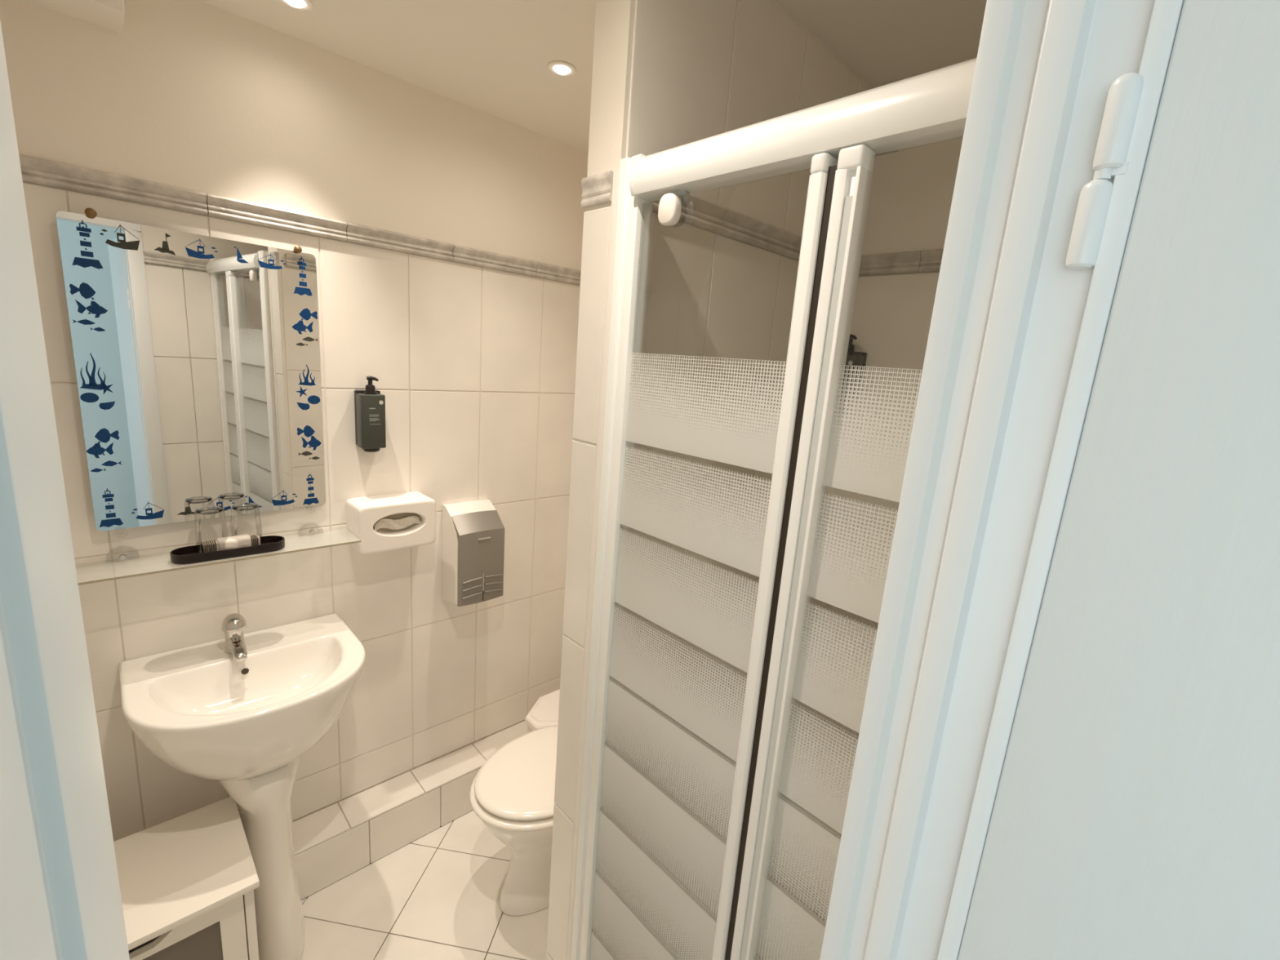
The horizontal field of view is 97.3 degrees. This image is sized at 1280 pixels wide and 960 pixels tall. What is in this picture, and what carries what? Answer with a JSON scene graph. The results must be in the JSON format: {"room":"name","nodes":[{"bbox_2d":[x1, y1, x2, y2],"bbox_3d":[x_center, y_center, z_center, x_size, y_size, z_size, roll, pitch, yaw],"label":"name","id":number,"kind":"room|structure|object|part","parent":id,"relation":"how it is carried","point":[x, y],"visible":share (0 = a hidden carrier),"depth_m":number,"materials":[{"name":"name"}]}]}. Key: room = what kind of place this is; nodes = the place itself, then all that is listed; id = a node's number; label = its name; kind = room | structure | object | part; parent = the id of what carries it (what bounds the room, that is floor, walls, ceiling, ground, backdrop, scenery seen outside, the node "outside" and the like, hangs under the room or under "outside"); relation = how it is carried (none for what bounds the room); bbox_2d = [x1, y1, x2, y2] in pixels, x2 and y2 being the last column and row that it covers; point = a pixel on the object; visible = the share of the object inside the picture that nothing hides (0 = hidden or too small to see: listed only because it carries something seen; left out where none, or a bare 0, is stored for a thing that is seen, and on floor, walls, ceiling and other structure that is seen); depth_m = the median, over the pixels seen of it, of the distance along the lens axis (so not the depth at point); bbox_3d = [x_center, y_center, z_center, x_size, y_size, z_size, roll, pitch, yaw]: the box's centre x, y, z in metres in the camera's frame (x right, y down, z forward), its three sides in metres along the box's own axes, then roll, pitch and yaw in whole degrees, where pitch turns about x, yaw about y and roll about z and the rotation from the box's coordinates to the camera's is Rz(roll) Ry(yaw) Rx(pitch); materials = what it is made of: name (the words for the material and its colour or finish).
{"room":"bathroom","nodes":[
{"label":"bathroom","id":0,"kind":"room"},
{"bbox_2d":[0,0,588,841],"bbox_3d":[-0.879,0.050,1.765,2.040,2.390,0.139,-7,16,-43],"label":"wall","id":1,"kind":"structure","parent":0,"point":[444,235],"depth_m":1.63,"materials":[{"name":"beige tile"}]},
{"bbox_2d":[21,0,124,33],"bbox_3d":[-1.222,-0.975,0.987,0.460,0.122,0.126,-7,16,-43],"label":"trim","id":2,"kind":"structure","parent":1,"relation":"attached to","point":[108,15],"depth_m":1.11,"materials":[{"name":"white paint"}]},
{"bbox_2d":[55,208,325,537],"bbox_3d":[-1.058,-0.239,1.401,0.026,0.724,0.486,15,16,41],"label":"mirror","id":3,"kind":"object","parent":1,"relation":"attached to","point":[197,357],"visible":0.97,"depth_m":1.36,"materials":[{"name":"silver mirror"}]},
{"bbox_2d":[78,527,360,585],"bbox_3d":[-1.069,0.174,1.443,0.623,0.036,0.138,-7,16,-43],"label":"glass shelf","id":4,"kind":"object","parent":1,"relation":"attached to","point":[122,557],"visible":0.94,"depth_m":1.37,"materials":[{"name":"beige"}]},
{"bbox_2d":[169,535,284,564],"bbox_3d":[-1.045,0.177,1.439,0.238,0.022,0.074,-7,16,-43],"label":"tray","id":5,"kind":"object","parent":4,"relation":"on","point":[184,555],"visible":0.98,"depth_m":1.41,"materials":[{"name":"black plastic"}]},
{"bbox_2d":[194,506,228,554],"bbox_3d":[-1.069,0.128,1.405,0.067,0.118,0.067,-7,16,-43],"label":"glass tumbler","id":6,"kind":"object","parent":5,"relation":"on","point":[211,510],"visible":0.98,"depth_m":1.41,"materials":[{"name":"clear glass"}]},
{"bbox_2d":[200,534,260,553],"bbox_3d":[-1.041,0.165,1.436,0.120,0.038,0.036,-7,16,-43],"label":"soap","id":7,"kind":"object","parent":5,"relation":"in","point":[243,540],"visible":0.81,"depth_m":1.42,"materials":[{"name":"beige paper"}]},
{"bbox_2d":[231,502,262,544],"bbox_3d":[-1.016,0.122,1.455,0.067,0.118,0.067,-7,16,-43],"label":"glass tumbler","id":8,"kind":"object","parent":5,"relation":"on","point":[242,506],"visible":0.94,"depth_m":1.46,"materials":[{"name":"clear glass"}]},
{"bbox_2d":[354,375,386,452],"bbox_3d":[-0.795,-0.195,1.660,0.068,0.221,0.062,-7,16,-43],"label":"soap dispenser","id":9,"kind":"object","parent":1,"relation":"attached to","point":[369,403],"visible":1,"depth_m":1.64,"materials":[{"name":"grey plastic"}]},
{"bbox_2d":[355,393,386,448],"bbox_3d":[-0.793,-0.174,1.660,0.068,0.158,0.050,-7,16,-43],"label":"bottle","id":10,"kind":"object","parent":9,"relation":"on","point":[371,432],"depth_m":1.64,"materials":[{"name":"grey"}]},
{"bbox_3d":[-0.777,-0.295,1.636,0.033,0.015,0.012,-1,13,-25],"label":"pump spout","id":11,"kind":"part","parent":9,"relation":"part of","materials":[{"name":"black plastic"}]},
{"bbox_2d":[368,408,380,424],"bbox_3d":[-0.772,-0.186,1.641,0.030,0.047,0.001,-7,16,-43],"label":"print","id":12,"kind":"object","parent":9,"relation":"attached to","point":[374,413],"depth_m":1.64,"materials":[{"name":"grey"}]},
{"bbox_2d":[345,491,435,554],"bbox_3d":[-0.765,0.129,1.742,0.230,0.147,0.118,-7,16,-43],"label":"tissue box","id":13,"kind":"object","parent":1,"relation":"attached to","point":[397,521],"visible":1,"depth_m":1.70,"materials":[{"name":"white plastic"}]},
{"bbox_2d":[292,720,527,899],"bbox_3d":[-0.884,1.153,1.911,1.840,0.176,0.138,-7,16,-43],"label":"ledge","id":14,"kind":"object","parent":1,"relation":"attached to","point":[335,842],"depth_m":1.88,"materials":[{"name":"beige tile"}]},
{"bbox_2d":[441,498,504,606],"bbox_3d":[-0.573,0.255,1.946,0.167,0.352,0.143,-7,16,-43],"label":"dryer","id":15,"kind":"object","parent":1,"relation":"attached to","point":[473,532],"visible":1,"depth_m":1.90,"materials":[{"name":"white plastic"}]},
{"bbox_2d":[300,809,548,959],"bbox_3d":[-0.376,1.439,1.407,2.040,0.100,1.842,-7,16,-43],"label":"floor","id":16,"kind":"structure","parent":0,"point":[436,896],"depth_m":1.71,"materials":[{"name":"beige tile"}]},
{"bbox_2d":[113,796,259,959],"bbox_3d":[-1.126,1.111,1.257,0.436,0.490,0.321,-7,16,-43],"label":"base cabinet","id":17,"kind":"object","parent":16,"relation":"on","point":[188,882],"visible":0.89,"depth_m":1.24,"materials":[{"name":"white paint"}]},
{"bbox_3d":[-1.036,1.123,1.162,0.291,0.318,0.003,-7,16,-43],"label":"door pane","id":18,"kind":"part","parent":17,"relation":"part of","materials":[{"name":"brown"}]},
{"bbox_3d":[-1.022,0.945,1.125,0.378,0.047,0.016,-7,16,-43],"label":"rail","id":19,"kind":"part","parent":17,"relation":"part of","materials":[{"name":"white paint"}]},
{"bbox_3d":[-0.986,1.100,1.400,0.018,0.473,0.295,-7,16,-43],"label":"panel","id":20,"kind":"part","parent":17,"relation":"part of","materials":[{"name":"white paint"}]},
{"bbox_2d":[118,613,365,959],"bbox_3d":[-0.996,0.836,1.494,0.498,0.950,0.428,-7,16,-43],"label":"washbasin","id":21,"kind":"object","parent":16,"relation":"on","point":[240,710],"visible":0.97,"depth_m":1.42,"materials":[{"name":"white ceramic"}]},
{"bbox_2d":[221,613,246,653],"bbox_3d":[-1.063,0.401,1.478,0.053,0.105,0.074,-7,16,-43],"label":"tap","id":22,"kind":"object","parent":21,"relation":"on","point":[233,625],"depth_m":1.46,"materials":[{"name":"silver metal"}]},
{"bbox_3d":[-1.038,0.433,1.455,0.033,0.037,0.090,-7,16,-43],"label":"spout","id":23,"kind":"part","parent":21,"relation":"part of","materials":[{"name":"silver metal"}]},
{"bbox_3d":[-0.978,0.593,1.444,0.498,0.247,0.428,-7,16,-43],"label":"bowl","id":24,"kind":"part","parent":21,"relation":"part of","materials":[{"name":"white ceramic"}]},
{"bbox_2d":[469,724,558,916],"bbox_3d":[-0.163,0.909,1.857,0.820,0.782,0.376,-7,16,-43],"label":"toilet","id":25,"kind":"object","parent":16,"relation":"on","point":[512,793],"visible":0.34,"depth_m":1.69,"materials":[{"name":"white ceramic"}]},
{"bbox_3d":[-0.304,0.915,1.721,0.429,0.022,0.376,-7,16,-43],"label":"seat","id":26,"kind":"part","parent":25,"relation":"part of","materials":[{"name":"white paint"}]},
{"bbox_3d":[-0.297,0.887,1.720,0.416,0.020,0.356,-7,16,-43],"label":"lid","id":27,"kind":"part","parent":25,"relation":"part of","materials":[{"name":"white paint"}]},
{"bbox_2d":[524,688,559,733],"bbox_3d":[-0.286,1.036,2.219,0.370,0.368,0.192,-7,16,-43],"label":"toilet tank","id":28,"kind":"object","parent":16,"relation":"on","point":[544,713],"visible":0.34,"depth_m":2.10,"materials":[{"name":"white ceramic"}]},
{"bbox_2d":[655,858,829,959],"bbox_3d":[0.344,1.400,1.364,0.845,0.100,0.690,-7,16,-43],"label":"shower tray","id":29,"kind":"object","parent":16,"relation":"on","point":[771,877],"visible":0.02,"depth_m":1.70,"materials":[{"name":"white plastic"}]},
{"bbox_2d":[570,57,977,959],"bbox_3d":[0.130,0.463,0.891,0.054,1.892,0.689,-7,16,-43],"label":"shower door","id":30,"kind":"structure","parent":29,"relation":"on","point":[796,556],"depth_m":0.83,"materials":[{"name":"white metal"}]},
{"bbox_3d":[0.054,0.458,0.977,0.006,1.785,0.333,-7,16,-43],"label":"glass pane","id":31,"kind":"part","parent":30,"relation":"part of","materials":[{"name":"white glass"}]},
{"bbox_3d":[0.157,0.500,0.863,0.036,1.775,0.022,-7,16,-43],"label":"meeting post","id":32,"kind":"part","parent":30,"relation":"part of","materials":[{"name":"white metal"}]},
{"bbox_3d":[0.184,0.507,0.838,0.034,1.775,0.031,-7,16,-43],"label":"meeting post","id":33,"kind":"part","parent":30,"relation":"part of","materials":[{"name":"white metal"}]},
{"bbox_3d":[0.260,0.518,0.764,0.006,1.785,0.212,-7,16,-43],"label":"glass pane","id":34,"kind":"part","parent":30,"relation":"part of","materials":[{"name":"white glass"}]},
{"bbox_2d":[199,0,986,152],"bbox_3d":[-0.191,-0.991,0.898,2.040,0.100,1.842,-7,16,-43],"label":"ceiling","id":35,"kind":"structure","parent":0,"point":[492,57],"depth_m":1.31,"materials":[{"name":"white paint"}]},
{"bbox_2d":[279,0,313,11],"bbox_3d":[-0.758,-1.048,1.236,0.074,0.010,0.074,-7,16,-43],"label":"recessed light","id":36,"kind":"object","parent":35,"relation":"in","point":[300,5],"visible":1,"depth_m":1.24,"materials":[{"name":"white paint"}]},
{"bbox_3d":[-0.758,-1.048,1.236,0.044,0.010,0.044,-7,16,-43],"label":"bulb","id":37,"kind":"part","parent":36,"relation":"part of","materials":[{"name":"white glass"}]},
{"bbox_2d":[546,61,576,76],"bbox_3d":[-0.200,-1.049,1.444,0.074,0.010,0.074,-7,16,-43],"label":"recessed light","id":38,"kind":"object","parent":35,"relation":"in","point":[562,68],"visible":1,"depth_m":1.43,"materials":[{"name":"white paint"}]},
{"bbox_3d":[-0.200,-1.049,1.444,0.044,0.010,0.044,-7,16,-43],"label":"bulb","id":39,"kind":"part","parent":38,"relation":"part of","materials":[{"name":"white glass"}]},
{"bbox_2d":[546,0,873,959],"bbox_3d":[0.169,0.203,1.416,0.826,2.390,0.135,-7,16,-43],"label":"wall partition","id":40,"kind":"structure","parent":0,"point":[667,74],"depth_m":1.12,"materials":[{"name":"beige paint"}]},
{"bbox_2d":[773,57,977,899],"bbox_3d":[0.452,0.148,1.782,0.139,2.390,1.752,-7,16,-43],"label":"wall","id":41,"kind":"structure","parent":0,"point":[913,188],"depth_m":1.41,"materials":[{"name":"beige tile"}]},
{"bbox_2d":[839,333,866,417],"bbox_3d":[0.550,-0.275,1.503,0.062,0.221,0.068,-7,16,-43],"label":"soap dispenser","id":42,"kind":"object","parent":41,"relation":"attached to","point":[853,358],"visible":0.35,"depth_m":1.47,"materials":[{"name":"grey plastic"}]},
{"bbox_2d":[839,354,863,414],"bbox_3d":[0.545,-0.255,1.504,0.050,0.158,0.068,-7,16,-43],"label":"bottle","id":43,"kind":"object","parent":42,"relation":"on","point":[851,359],"depth_m":1.47,"materials":[{"name":"grey plastic"}]},
{"bbox_3d":[0.555,-0.374,1.472,0.012,0.015,0.033,-1,13,-25],"label":"pump spout","id":44,"kind":"part","parent":42,"relation":"part of","materials":[{"name":"black plastic"}]},
{"bbox_3d":[-0.126,0.399,0.103,3.088,2.500,0.081,-7,16,-43],"label":"wall","id":45,"kind":"structure","parent":0,"visible":0},
{"bbox_2d":[0,0,1154,959],"bbox_3d":[0.021,0.563,0.305,0.476,2.120,0.100,-7,16,-43],"label":"trim","id":46,"kind":"structure","parent":45,"relation":"attached to","point":[1008,309],"depth_m":0.30,"materials":[{"name":"white paint"}]},
{"bbox_2d":[937,0,1279,959],"bbox_3d":[0.395,0.634,0.247,0.599,2.040,0.046,15,16,40],"label":"door","id":47,"kind":"structure","parent":45,"relation":"in","point":[1126,805],"depth_m":0.27,"materials":[{"name":"white paint"}]},
{"bbox_3d":[0.228,-0.148,0.270,0.008,0.006,0.009,-7,16,-43],"label":"hinge plate","id":48,"kind":"part","parent":47,"relation":"part of","materials":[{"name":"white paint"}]}
]}

